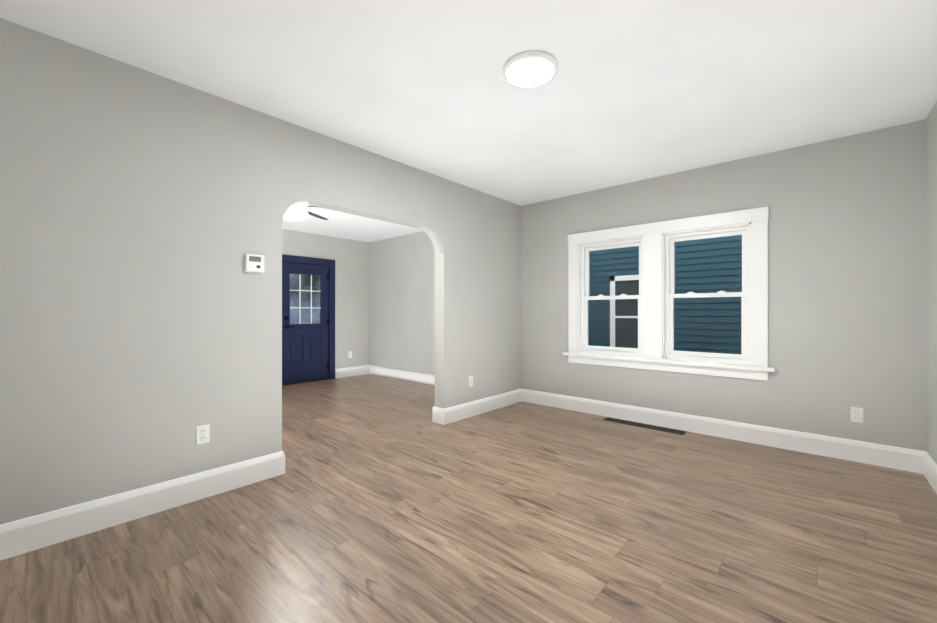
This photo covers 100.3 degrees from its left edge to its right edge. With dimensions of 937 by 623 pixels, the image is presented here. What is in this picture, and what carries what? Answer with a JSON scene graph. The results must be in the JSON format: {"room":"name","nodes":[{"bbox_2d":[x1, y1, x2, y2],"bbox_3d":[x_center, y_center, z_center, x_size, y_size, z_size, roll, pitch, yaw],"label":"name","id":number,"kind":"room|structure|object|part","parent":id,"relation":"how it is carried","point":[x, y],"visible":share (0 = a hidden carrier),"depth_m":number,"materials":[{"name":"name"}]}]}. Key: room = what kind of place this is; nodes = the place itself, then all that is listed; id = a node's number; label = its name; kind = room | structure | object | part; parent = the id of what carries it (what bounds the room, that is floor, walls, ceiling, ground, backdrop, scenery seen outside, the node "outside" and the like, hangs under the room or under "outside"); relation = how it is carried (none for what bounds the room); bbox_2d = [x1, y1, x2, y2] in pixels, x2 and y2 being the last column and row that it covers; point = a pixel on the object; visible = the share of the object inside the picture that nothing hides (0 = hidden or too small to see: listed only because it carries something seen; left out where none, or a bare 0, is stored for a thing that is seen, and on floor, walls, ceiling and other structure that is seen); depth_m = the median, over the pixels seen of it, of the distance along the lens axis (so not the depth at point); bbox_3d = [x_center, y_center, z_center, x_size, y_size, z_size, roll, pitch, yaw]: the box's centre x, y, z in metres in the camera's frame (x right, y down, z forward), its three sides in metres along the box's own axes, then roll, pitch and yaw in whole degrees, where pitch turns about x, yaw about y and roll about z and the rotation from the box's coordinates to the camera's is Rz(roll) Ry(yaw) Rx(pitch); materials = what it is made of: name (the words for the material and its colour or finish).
{"room":"empty living room","nodes":[
{"label":"empty living room","id":0,"kind":"room"},
{"bbox_2d":[0,18,520,523],"bbox_3d":[-1.101,-0.105,3.111,0.140,2.500,5.203,0,0,41],"label":"wall","id":1,"kind":"structure","parent":0,"point":[142,212],"depth_m":2.25,"materials":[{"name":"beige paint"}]},
{"bbox_2d":[196,424,209,444],"bbox_3d":[-1.629,0.754,2.400,0.010,0.115,0.070,0,0,41],"label":"outlet","id":2,"kind":"object","parent":1,"relation":"attached to","point":[202,434],"visible":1,"depth_m":2.40,"materials":[{"name":"white plastic"}]},
{"bbox_2d":[244,253,263,273],"bbox_3d":[-1.429,-0.321,2.614,0.028,0.124,0.124,0,0,41],"label":"thermostat","id":3,"kind":"object","parent":1,"relation":"attached to","point":[253,263],"visible":1,"depth_m":2.60,"materials":[{"name":"white plastic"}]},
{"bbox_2d":[432,406,439,423],"bbox_3d":[0.089,1.067,4.560,0.036,0.160,1.367,0,0,41],"label":"baseboard","id":4,"kind":"structure","parent":1,"relation":"attached to","point":[435,410],"depth_m":4.03,"materials":[{"name":"white paint"}]},
{"bbox_2d":[469,376,472,386],"bbox_3d":[0.027,0.761,4.273,0.010,0.115,0.070,0,0,41],"label":"outlet","id":5,"kind":"object","parent":1,"relation":"attached to","point":[470,381],"visible":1,"depth_m":4.27,"materials":[{"name":"white plastic"}]},
{"bbox_2d":[440,389,519,424],"bbox_3d":[0.200,1.067,4.462,0.017,0.160,1.367,0,0,41],"label":"baseboard","id":6,"kind":"structure","parent":1,"relation":"attached to","point":[452,414],"depth_m":4.34,"materials":[{"name":"white paint"}]},
{"bbox_2d":[282,229,368,368],"bbox_3d":[-3.660,-0.102,5.374,0.250,2.500,5.203,0,0,41],"label":"wall","id":7,"kind":"structure","parent":0,"point":[350,257],"depth_m":6.89,"materials":[{"name":"beige paint"}]},
{"bbox_2d":[282,262,328,384],"bbox_3d":[-2.631,0.183,6.353,0.102,1.902,0.786,0,0,41],"label":"front door","id":8,"kind":"structure","parent":7,"relation":"in","point":[304,352],"depth_m":6.33,"materials":[{"name":"blue paint"}]},
{"bbox_2d":[282,254,334,385],"bbox_3d":[-2.711,0.132,6.416,0.251,2.033,1.006,0,0,41],"label":"door frame","id":9,"kind":"structure","parent":7,"relation":"attached to","point":[330,263],"depth_m":6.64,"materials":[{"name":"blue paint"}]},
{"bbox_2d":[335,365,367,377],"bbox_3d":[-2.076,1.070,6.962,0.017,0.160,0.640,0,0,41],"label":"baseboard","id":10,"kind":"structure","parent":7,"relation":"attached to","point":[358,370],"depth_m":6.95,"materials":[{"name":"white paint"}]},
{"bbox_2d":[282,205,422,241],"bbox_3d":[-2.454,-1.379,4.309,3.471,0.190,5.703,0,0,41],"label":"ceiling","id":11,"kind":"structure","parent":0,"point":[338,224],"depth_m":5.90,"materials":[{"name":"white paint"}]},
{"bbox_2d":[284,204,327,220],"bbox_3d":[-1.746,-1.088,3.798,1.072,0.392,1.054,0,0,41],"label":"ceiling fan","id":12,"kind":"object","parent":11,"relation":"hanging from","point":[296,212],"visible":0.33,"depth_m":3.77,"materials":[{"name":"white ceramic"}]},
{"bbox_2d":[0,374,936,622],"bbox_3d":[-1.032,1.205,3.048,7.267,0.120,5.703,0,0,41],"label":"floor","id":13,"kind":"structure","parent":0,"point":[382,499],"depth_m":1.99,"materials":[{"name":"wood"}]},
{"bbox_2d":[0,451,284,560],"bbox_3d":[-2.023,1.064,1.949,0.017,0.160,2.183,0,0,41],"label":"baseboard","id":14,"kind":"structure","parent":13,"relation":"on","point":[28,534],"depth_m":2.13,"materials":[{"name":"white paint"}]},
{"bbox_2d":[603,417,686,434],"bbox_3d":[1.750,1.144,3.927,0.770,0.004,0.135,0,0,41],"label":"floor vent","id":15,"kind":"object","parent":13,"relation":"in","point":[670,430],"visible":1,"depth_m":3.89,"materials":[{"name":"brown metal"}]},
{"bbox_2d":[0,0,936,205],"bbox_3d":[0.268,-1.416,1.901,3.796,0.120,5.703,0,0,41],"label":"ceiling","id":16,"kind":"structure","parent":0,"point":[633,91],"depth_m":2.21,"materials":[{"name":"white paint"}]},
{"bbox_2d":[503,50,557,87],"bbox_3d":[0.343,-1.337,2.180,0.304,0.038,0.304,0,0,41],"label":"ceiling light","id":17,"kind":"object","parent":16,"relation":"in","point":[531,68],"visible":1,"depth_m":2.13,"materials":[{"name":"white paint"}]},
{"bbox_2d":[369,119,925,450],"bbox_3d":[0.774,-0.103,5.092,7.267,2.500,0.250,0,0,41],"label":"wall","id":18,"kind":"structure","parent":0,"point":[847,275],"depth_m":3.25,"materials":[{"name":"beige paint"}]},
{"bbox_2d":[368,365,434,385],"bbox_3d":[-0.642,1.069,6.165,3.221,0.160,0.017,0,0,41],"label":"baseboard","id":19,"kind":"structure","parent":18,"relation":"attached to","point":[429,379],"depth_m":6.57,"materials":[{"name":"white paint"}]},
{"bbox_2d":[563,206,774,380],"bbox_3d":[1.899,-0.151,3.991,1.950,1.485,0.210,0,0,41],"label":"window","id":20,"kind":"structure","parent":18,"relation":"in","point":[653,237],"depth_m":3.89,"materials":[{"name":"white paint"}]},
{"bbox_3d":[1.935,-0.144,4.032,1.592,1.241,0.100,0,0,41],"label":"window sashes","id":21,"kind":"part","parent":20,"relation":"part of","materials":[{"name":"white wood"}]},
{"bbox_2d":[520,389,919,472],"bbox_3d":[1.927,1.066,3.893,3.359,0.160,0.017,0,0,41],"label":"baseboard","id":22,"kind":"structure","parent":18,"relation":"attached to","point":[906,459],"depth_m":3.42,"materials":[{"name":"white paint"}]},
{"bbox_2d":[851,407,863,422],"bbox_3d":[2.963,0.790,2.982,0.070,0.115,0.010,0,0,41],"label":"outlet","id":23,"kind":"object","parent":18,"relation":"attached to","point":[857,415],"visible":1,"depth_m":2.98,"materials":[{"name":"white plastic"}]},
{"bbox_2d":[926,101,936,463],"bbox_3d":[1.513,-0.108,0.631,0.250,2.500,5.453,0,0,41],"label":"wall","id":24,"kind":"structure","parent":0,"point":[931,284],"depth_m":2.63,"materials":[{"name":"beige paint"}]},
{"bbox_2d":[920,450,936,493],"bbox_3d":[1.496,1.062,0.812,0.017,0.160,5.203,0,0,41],"label":"baseboard","id":25,"kind":"structure","parent":24,"relation":"attached to","point":[928,467],"depth_m":2.62,"materials":[{"name":"white paint"}]},
{"label":"outside","id":26,"kind":"structure","parent":0,"visible":0},
{"bbox_3d":[-0.326,1.799,6.960,70.000,0.100,70.000,0,0,41],"label":"ground","id":27,"kind":"structure","parent":26,"visible":0},
{"bbox_2d":[290,274,319,323],"bbox_3d":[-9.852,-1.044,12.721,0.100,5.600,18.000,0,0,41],"label":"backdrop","id":28,"kind":"object","parent":27,"relation":"on","point":[305,285],"depth_m":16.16,"materials":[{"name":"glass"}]},
{"bbox_2d":[588,235,741,353],"bbox_3d":[3.369,-1.348,6.613,14.000,6.195,0.070,0,0,41],"label":"neighbouring house","id":29,"kind":"structure","parent":27,"relation":"on","point":[621,323],"depth_m":6.43,"materials":[{"name":"teal"}]}
]}

